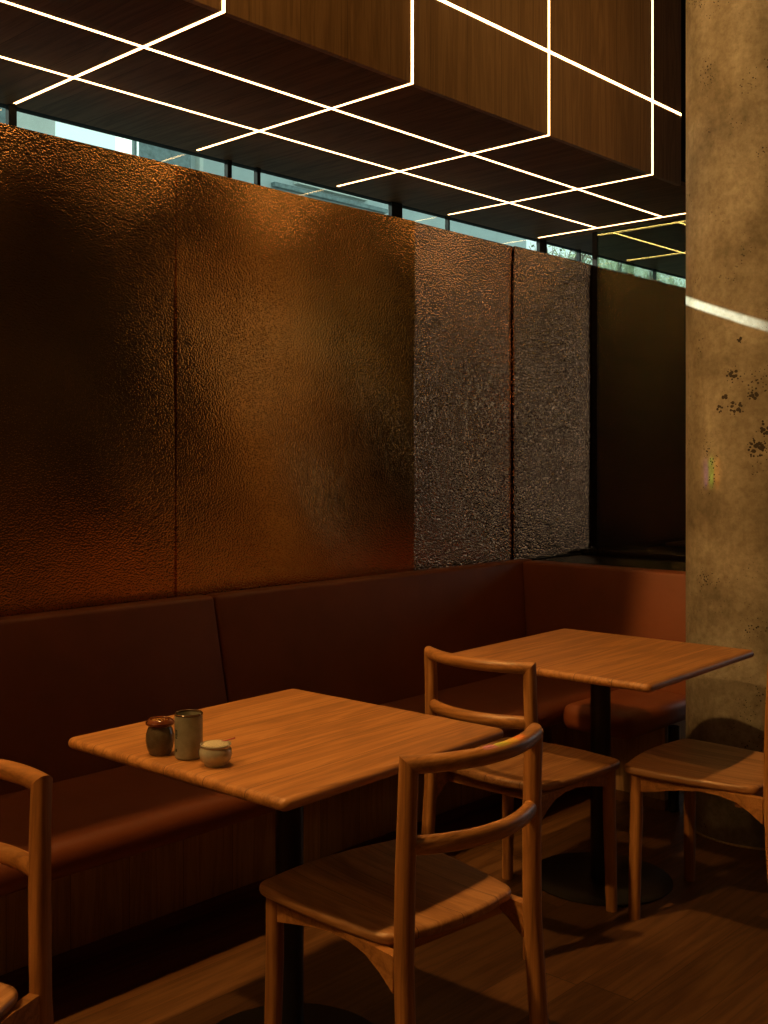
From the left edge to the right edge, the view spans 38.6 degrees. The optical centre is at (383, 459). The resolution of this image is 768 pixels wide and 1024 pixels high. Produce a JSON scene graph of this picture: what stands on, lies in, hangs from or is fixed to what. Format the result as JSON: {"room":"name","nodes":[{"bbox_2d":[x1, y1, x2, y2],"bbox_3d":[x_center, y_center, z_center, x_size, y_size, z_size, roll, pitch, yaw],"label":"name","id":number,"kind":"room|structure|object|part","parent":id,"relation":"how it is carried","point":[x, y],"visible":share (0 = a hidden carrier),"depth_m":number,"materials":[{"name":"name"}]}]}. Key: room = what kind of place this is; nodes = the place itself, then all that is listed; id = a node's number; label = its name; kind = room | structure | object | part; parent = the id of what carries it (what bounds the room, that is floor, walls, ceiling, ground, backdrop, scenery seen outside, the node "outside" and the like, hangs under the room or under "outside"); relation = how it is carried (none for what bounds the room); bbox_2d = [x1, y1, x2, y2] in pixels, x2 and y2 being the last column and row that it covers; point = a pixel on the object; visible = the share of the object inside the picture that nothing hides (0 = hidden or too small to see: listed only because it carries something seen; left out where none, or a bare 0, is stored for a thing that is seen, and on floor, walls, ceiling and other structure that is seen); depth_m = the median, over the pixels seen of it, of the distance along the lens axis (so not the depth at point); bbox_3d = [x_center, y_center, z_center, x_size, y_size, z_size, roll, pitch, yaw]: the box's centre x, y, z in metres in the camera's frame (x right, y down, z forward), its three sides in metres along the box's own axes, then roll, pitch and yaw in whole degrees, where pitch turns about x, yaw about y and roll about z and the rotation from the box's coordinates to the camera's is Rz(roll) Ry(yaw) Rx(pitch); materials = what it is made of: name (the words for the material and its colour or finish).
{"room":"restaurant","nodes":[
{"label":"restaurant","id":0,"kind":"room"},
{"bbox_2d":[14,789,767,1023],"bbox_3d":[2.288,1.428,2.379,7.290,0.080,12.000,0,0,43],"label":"floor","id":1,"kind":"structure","parent":0,"point":[697,953],"depth_m":3.04,"materials":[{"name":"brown wood"}]},
{"bbox_2d":[0,759,53,1023],"bbox_3d":[-0.858,0.978,1.852,0.441,0.824,0.546,0,0,21],"label":"dining chair","id":2,"kind":"object","parent":1,"relation":"on","point":[36,1007],"visible":1,"depth_m":1.96,"materials":[{"name":"brown wood"}]},
{"bbox_3d":[-0.876,0.938,1.805,0.441,0.024,0.446,0,0,21],"label":"seat","id":3,"kind":"part","parent":2,"relation":"part of","materials":[{"name":"brown wood"}]},
{"bbox_3d":[-0.777,0.740,2.064,0.362,0.037,0.079,0,0,21],"label":"rail","id":4,"kind":"part","parent":2,"relation":"part of","materials":[{"name":"brown wood"}]},
{"bbox_3d":[-0.776,0.584,2.066,0.396,0.035,0.088,0,0,21],"label":"rail","id":5,"kind":"part","parent":2,"relation":"part of","materials":[{"name":"brown wood"}]},
{"bbox_3d":[-0.609,0.978,1.981,0.048,0.824,0.067,0,0,21],"label":"post","id":6,"kind":"part","parent":2,"relation":"part of","materials":[{"name":"brown wood"}]},
{"bbox_2d":[68,689,503,1023],"bbox_3d":[-0.221,1.013,2.561,0.720,0.750,0.732,0,0,41],"label":"cafe table","id":7,"kind":"object","parent":1,"relation":"on","point":[292,749],"visible":0.89,"depth_m":2.53,"materials":[{"name":"brown wood"}]},
{"bbox_2d":[146,716,173,755],"bbox_3d":[-0.486,0.599,2.379,0.062,0.076,0.062,0,0,43],"label":"pot","id":8,"kind":"object","parent":7,"relation":"on","point":[160,732],"visible":1,"depth_m":2.36,"materials":[{"name":"brown ceramic"}]},
{"bbox_3d":[-0.486,0.568,2.379,0.062,0.013,0.062,0,0,43],"label":"lid","id":9,"kind":"part","parent":8,"relation":"part of","materials":[{"name":"ceramic"}]},
{"bbox_2d":[174,709,202,759],"bbox_3d":[-0.419,0.590,2.352,0.061,0.096,0.061,0,0,43],"label":"ceramic cup","id":10,"kind":"object","parent":7,"relation":"on","point":[188,723],"visible":0.94,"depth_m":2.33,"materials":[{"name":"grey ceramic"}]},
{"bbox_2d":[199,737,234,767],"bbox_3d":[-0.351,0.610,2.291,0.069,0.055,0.072,0,0,43],"label":"sugar bowl","id":11,"kind":"object","parent":7,"relation":"on","point":[213,753],"visible":1,"depth_m":2.27,"materials":[{"name":"beige ceramic"}]},
{"bbox_3d":[-0.221,1.385,2.561,0.464,0.006,0.464,0,0,41],"label":"plate","id":12,"kind":"part","parent":7,"relation":"part of","materials":[{"name":"black metal"}]},
{"bbox_2d":[0,559,618,986],"bbox_3d":[-1.043,0.932,2.975,0.740,0.912,5.735,0,0,43],"label":"banquette","id":13,"kind":"object","parent":1,"relation":"on","point":[136,853],"visible":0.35,"depth_m":3.54,"materials":[{"name":"brown leather"}]},
{"bbox_2d":[0,595,226,794],"bbox_3d":[-1.093,0.730,3.279,0.184,0.507,1.504,0,0,43],"label":"cushion","id":14,"kind":"object","parent":13,"relation":"on","point":[67,674],"depth_m":3.45,"materials":[{"name":"orange leather"}]},
{"bbox_3d":[-1.236,1.368,2.959,0.480,0.040,5.450,0,0,43],"label":"skirting","id":15,"kind":"part","parent":13,"relation":"part of","materials":[{"name":"brown wood"}]},
{"bbox_2d":[0,673,618,896],"bbox_3d":[-1.045,0.995,2.816,0.525,0.097,5.500,0,0,43],"label":"seat cushion","id":16,"kind":"object","parent":13,"relation":"on","point":[104,811],"depth_m":3.07,"materials":[{"name":"orange leather"}]},
{"bbox_2d":[206,559,531,704],"bbox_3d":[0.077,0.730,4.537,0.184,0.507,1.921,0,0,43],"label":"cushion","id":17,"kind":"object","parent":13,"relation":"on","point":[364,638],"depth_m":4.33,"materials":[{"name":"orange leather"}]},
{"bbox_2d":[259,723,548,1023],"bbox_3d":[0.047,0.972,2.348,0.441,0.824,0.546,0,0,-42],"label":"dining chair","id":18,"kind":"object","parent":1,"relation":"on","point":[391,899],"visible":1,"depth_m":2.30,"materials":[{"name":"brown wood"}]},
{"bbox_3d":[-0.239,1.163,2.381,0.042,0.438,0.040,0,0,-42],"label":"leg","id":19,"kind":"part","parent":18,"relation":"part of","materials":[{"name":"brown wood"}]},
{"bbox_3d":[0.013,0.932,2.385,0.441,0.024,0.446,0,0,-42],"label":"seat","id":20,"kind":"part","parent":18,"relation":"part of","materials":[{"name":"brown wood"}]},
{"bbox_3d":[0.046,0.972,2.067,0.048,0.824,0.067,0,0,-42],"label":"post","id":21,"kind":"part","parent":18,"relation":"part of","materials":[{"name":"brown wood"}]},
{"bbox_3d":[0.199,0.578,2.176,0.396,0.035,0.088,0,0,-42],"label":"rail","id":22,"kind":"part","parent":18,"relation":"part of","materials":[{"name":"brown wood"}]},
{"bbox_3d":[0.197,0.734,2.178,0.362,0.037,0.079,0,0,-42],"label":"rail","id":23,"kind":"part","parent":18,"relation":"part of","materials":[{"name":"brown wood"}]},
{"bbox_3d":[0.325,0.972,2.315,0.048,0.824,0.067,0,0,-42],"label":"post","id":24,"kind":"part","parent":18,"relation":"part of","materials":[{"name":"brown wood"}]},
{"bbox_2d":[421,646,619,959],"bbox_3d":[0.410,0.978,3.348,0.441,0.824,0.546,0,0,42],"label":"dining chair","id":25,"kind":"object","parent":1,"relation":"on","point":[564,768],"visible":0.72,"depth_m":3.30,"materials":[{"name":"brown wood"}]},
{"bbox_3d":[0.132,0.978,3.317,0.048,0.824,0.067,0,0,42],"label":"post","id":26,"kind":"part","parent":25,"relation":"part of","materials":[{"name":"brown wood"}]},
{"bbox_3d":[0.259,0.740,3.179,0.362,0.037,0.079,0,0,42],"label":"rail","id":27,"kind":"part","parent":25,"relation":"part of","materials":[{"name":"brown wood"}]},
{"bbox_3d":[0.257,0.584,3.177,0.396,0.035,0.088,0,0,42],"label":"rail","id":28,"kind":"part","parent":25,"relation":"part of","materials":[{"name":"brown wood"}]},
{"bbox_3d":[0.411,1.169,3.636,0.042,0.438,0.040,0,0,42],"label":"leg","id":29,"kind":"part","parent":25,"relation":"part of","materials":[{"name":"brown wood"}]},
{"bbox_3d":[0.409,0.978,3.067,0.048,0.824,0.067,0,0,42],"label":"post","id":30,"kind":"part","parent":25,"relation":"part of","materials":[{"name":"brown wood"}]},
{"bbox_3d":[0.444,0.938,3.385,0.441,0.024,0.446,0,0,42],"label":"seat","id":31,"kind":"part","parent":25,"relation":"part of","materials":[{"name":"brown wood"}]},
{"bbox_3d":[0.697,1.169,3.379,0.042,0.438,0.040,0,0,42],"label":"leg","id":32,"kind":"part","parent":25,"relation":"part of","materials":[{"name":"brown wood"}]},
{"bbox_2d":[453,628,753,906],"bbox_3d":[0.718,1.013,3.635,0.744,0.750,0.758,0,0,41],"label":"cafe table","id":33,"kind":"object","parent":1,"relation":"on","point":[603,661],"visible":0.79,"depth_m":3.60,"materials":[{"name":"brown wood"}]},
{"bbox_3d":[0.718,1.385,3.635,0.464,0.006,0.464,0,0,41],"label":"plate","id":34,"kind":"part","parent":33,"relation":"part of","materials":[{"name":"black metal"}]},
{"bbox_2d":[523,560,685,812],"bbox_3d":[0.802,0.934,4.717,1.070,0.908,0.800,0,0,43],"label":"banquette","id":35,"kind":"object","parent":1,"relation":"on","point":[629,601],"visible":0.53,"depth_m":4.66,"materials":[{"name":"brown leather"}]},
{"bbox_2d":[523,560,685,694],"bbox_3d":[1.000,0.732,4.852,0.946,0.503,0.223,0,0,43],"label":"cushion","id":36,"kind":"object","parent":35,"relation":"on","point":[629,601],"depth_m":4.83,"materials":[{"name":"orange leather"}]},
{"bbox_2d":[563,689,685,739],"bbox_3d":[0.973,1.002,4.360,0.314,0.102,0.510,0,0,43],"label":"seat cushion","id":37,"kind":"object","parent":35,"relation":"on","point":[634,714],"depth_m":4.25,"materials":[{"name":"orange leather"}]},
{"bbox_3d":[1.054,1.368,4.666,0.538,0.040,0.421,0,0,43],"label":"skirting","id":38,"kind":"part","parent":35,"relation":"part of","materials":[{"name":"brown wood"}]},
{"bbox_3d":[1.146,1.221,4.336,0.048,0.334,0.048,0,0,43],"label":"leg","id":39,"kind":"part","parent":35,"relation":"part of","materials":[{"name":"black metal"}]},
{"bbox_2d":[538,537,685,570],"bbox_3d":[2.334,0.925,6.338,1.055,0.925,3.540,0,0,43],"label":"countertop","id":40,"kind":"structure","parent":1,"relation":"on","point":[649,558],"depth_m":5.46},
{"bbox_2d":[592,232,676,551],"bbox_3d":[1.834,-0.374,5.177,1.966,1.673,0.016,0,0,43],"label":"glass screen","id":41,"kind":"object","parent":40,"relation":"on","point":[594,234],"visible":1,"depth_m":5.83,"materials":[{"name":"clear glass"}]},
{"bbox_2d":[624,666,767,919],"bbox_3d":[1.051,0.978,3.333,0.546,0.824,0.441,0,0,40],"label":"dining chair","id":42,"kind":"object","parent":1,"relation":"on","point":[737,775],"visible":1,"depth_m":3.31,"materials":[{"name":"brown wood"}]},
{"bbox_3d":[0.763,1.169,3.323,0.040,0.438,0.042,0,0,40],"label":"leg","id":43,"kind":"part","parent":42,"relation":"part of","materials":[{"name":"brown wood"}]},
{"bbox_3d":[1.009,1.169,3.618,0.040,0.438,0.042,0,0,40],"label":"leg","id":44,"kind":"part","parent":42,"relation":"part of","materials":[{"name":"brown wood"}]},
{"bbox_3d":[1.012,0.938,3.365,0.446,0.024,0.441,0,0,40],"label":"seat","id":45,"kind":"part","parent":42,"relation":"part of","materials":[{"name":"brown wood"}]},
{"bbox_3d":[1.091,0.978,3.055,0.067,0.824,0.048,0,0,40],"label":"post","id":46,"kind":"part","parent":42,"relation":"part of","materials":[{"name":"brown wood"}]},
{"bbox_2d":[686,0,767,850],"bbox_3d":[1.416,-0.457,4.157,0.540,3.690,0.540,0,0,43],"label":"column","id":47,"kind":"structure","parent":1,"relation":"on","point":[727,40],"depth_m":3.96,"materials":[{"name":"concrete"}]},
{"bbox_2d":[546,217,685,276],"bbox_3d":[3.138,-1.227,6.816,2.290,0.030,4.145,0,0,43],"label":"ceiling","id":48,"kind":"structure","parent":0,"point":[659,245],"depth_m":6.15,"materials":[{"name":"brown wood"}]},
{"bbox_2d":[592,267,685,547],"bbox_3d":[2.393,0.177,7.498,0.370,2.422,4.161,0,0,43],"label":"wall","id":49,"kind":"structure","parent":0,"point":[642,321],"depth_m":6.22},
{"bbox_3d":[-1.631,0.181,3.180,0.359,2.414,7.635,0,0,43],"label":"wall","id":50,"kind":"structure","parent":0,"visible":0},
{"bbox_2d":[0,123,176,616],"bbox_3d":[-1.492,-0.273,3.045,0.029,1.522,2.226,0,0,43],"label":"panel","id":51,"kind":"object","parent":50,"relation":"attached to","point":[88,232],"visible":0.97,"depth_m":3.59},
{"bbox_2d":[175,165,414,596],"bbox_3d":[-0.304,-0.273,4.312,0.042,1.522,1.247,0,0,43],"label":"panel","id":52,"kind":"object","parent":50,"relation":"attached to","point":[295,314],"visible":0.98,"depth_m":4.25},
{"bbox_2d":[0,103,685,280],"bbox_3d":[-0.322,-1.148,4.806,0.062,0.248,11.800,0,0,43],"label":"window","id":53,"kind":"structure","parent":50,"relation":"in","point":[394,209],"depth_m":4.77,"materials":[{"name":"glass"}]},
{"bbox_2d":[414,222,511,570],"bbox_3d":[0.368,-0.273,5.041,0.034,1.522,0.733,0,0,43],"label":"panel","id":54,"kind":"object","parent":50,"relation":"attached to","point":[462,336],"visible":0.95,"depth_m":5.02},
{"bbox_2d":[511,246,592,559],"bbox_3d":[0.867,-0.273,5.577,0.036,1.522,0.716,0,0,43],"label":"panel","id":55,"kind":"object","parent":50,"relation":"attached to","point":[551,295],"visible":0.98,"depth_m":5.53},
{"bbox_2d":[531,553,580,560],"bbox_3d":[-0.562,0.502,4.030,0.049,0.028,4.935,0,0,43],"label":"trim","id":56,"kind":"structure","parent":50,"relation":"attached to","point":[532,559],"depth_m":5.53,"materials":[{"name":"brown metal"}]},
{"label":"outside","id":57,"kind":"structure","parent":0,"visible":0},
{"bbox_3d":[-3.820,1.588,20.626,26.310,0.200,35.000,0,0,43],"label":"ground","id":58,"kind":"structure","parent":57,"visible":0},
{"bbox_2d":[0,107,54,135],"bbox_3d":[-3.649,-1.862,7.963,0.310,6.500,2.690,0,0,43],"label":"building","id":59,"kind":"structure","parent":58,"relation":"on","point":[26,121],"depth_m":8.74,"materials":[{"name":"white"}]},
{"bbox_2d":[115,136,525,247],"bbox_3d":[-0.267,-1.862,11.598,0.310,6.500,5.780,0,0,43],"label":"building","id":60,"kind":"structure","parent":58,"relation":"on","point":[124,145],"depth_m":10.80,"materials":[{"name":"white"}]},
{"bbox_2d":[530,245,635,273],"bbox_3d":[2.317,-0.980,15.695,2.472,4.937,2.397,0,0,43],"label":"street tree","id":61,"kind":"object","parent":58,"relation":"on","point":[583,259],"visible":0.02,"depth_m":15.26,"materials":[{"name":"green plant"}]},
{"bbox_2d":[554,248,640,276],"bbox_3d":[3.759,-1.310,19.937,2.124,5.597,2.693,0,0,43],"label":"street tree","id":62,"kind":"object","parent":58,"relation":"on","point":[587,260],"visible":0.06,"depth_m":19.81,"materials":[{"name":"green plant"}]},
{"bbox_2d":[609,260,685,287],"bbox_3d":[6.025,-1.669,24.451,2.774,6.316,2.291,0,0,-5],"label":"street tree","id":63,"kind":"object","parent":58,"relation":"on","point":[649,276],"visible":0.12,"depth_m":24.77,"materials":[{"name":"green plant"}]},
{"bbox_3d":[2.288,-2.352,2.379,7.290,0.080,12.000,0,0,43],"label":"ceiling","id":64,"kind":"structure","parent":0,"visible":0},
{"bbox_2d":[0,0,685,239],"bbox_3d":[-1.306,-1.761,2.874,1.153,1.101,7.630,0,0,43],"label":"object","id":65,"kind":"structure","parent":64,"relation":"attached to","point":[536,119],"depth_m":3.92,"materials":[{"name":"brown wood"}]}
]}

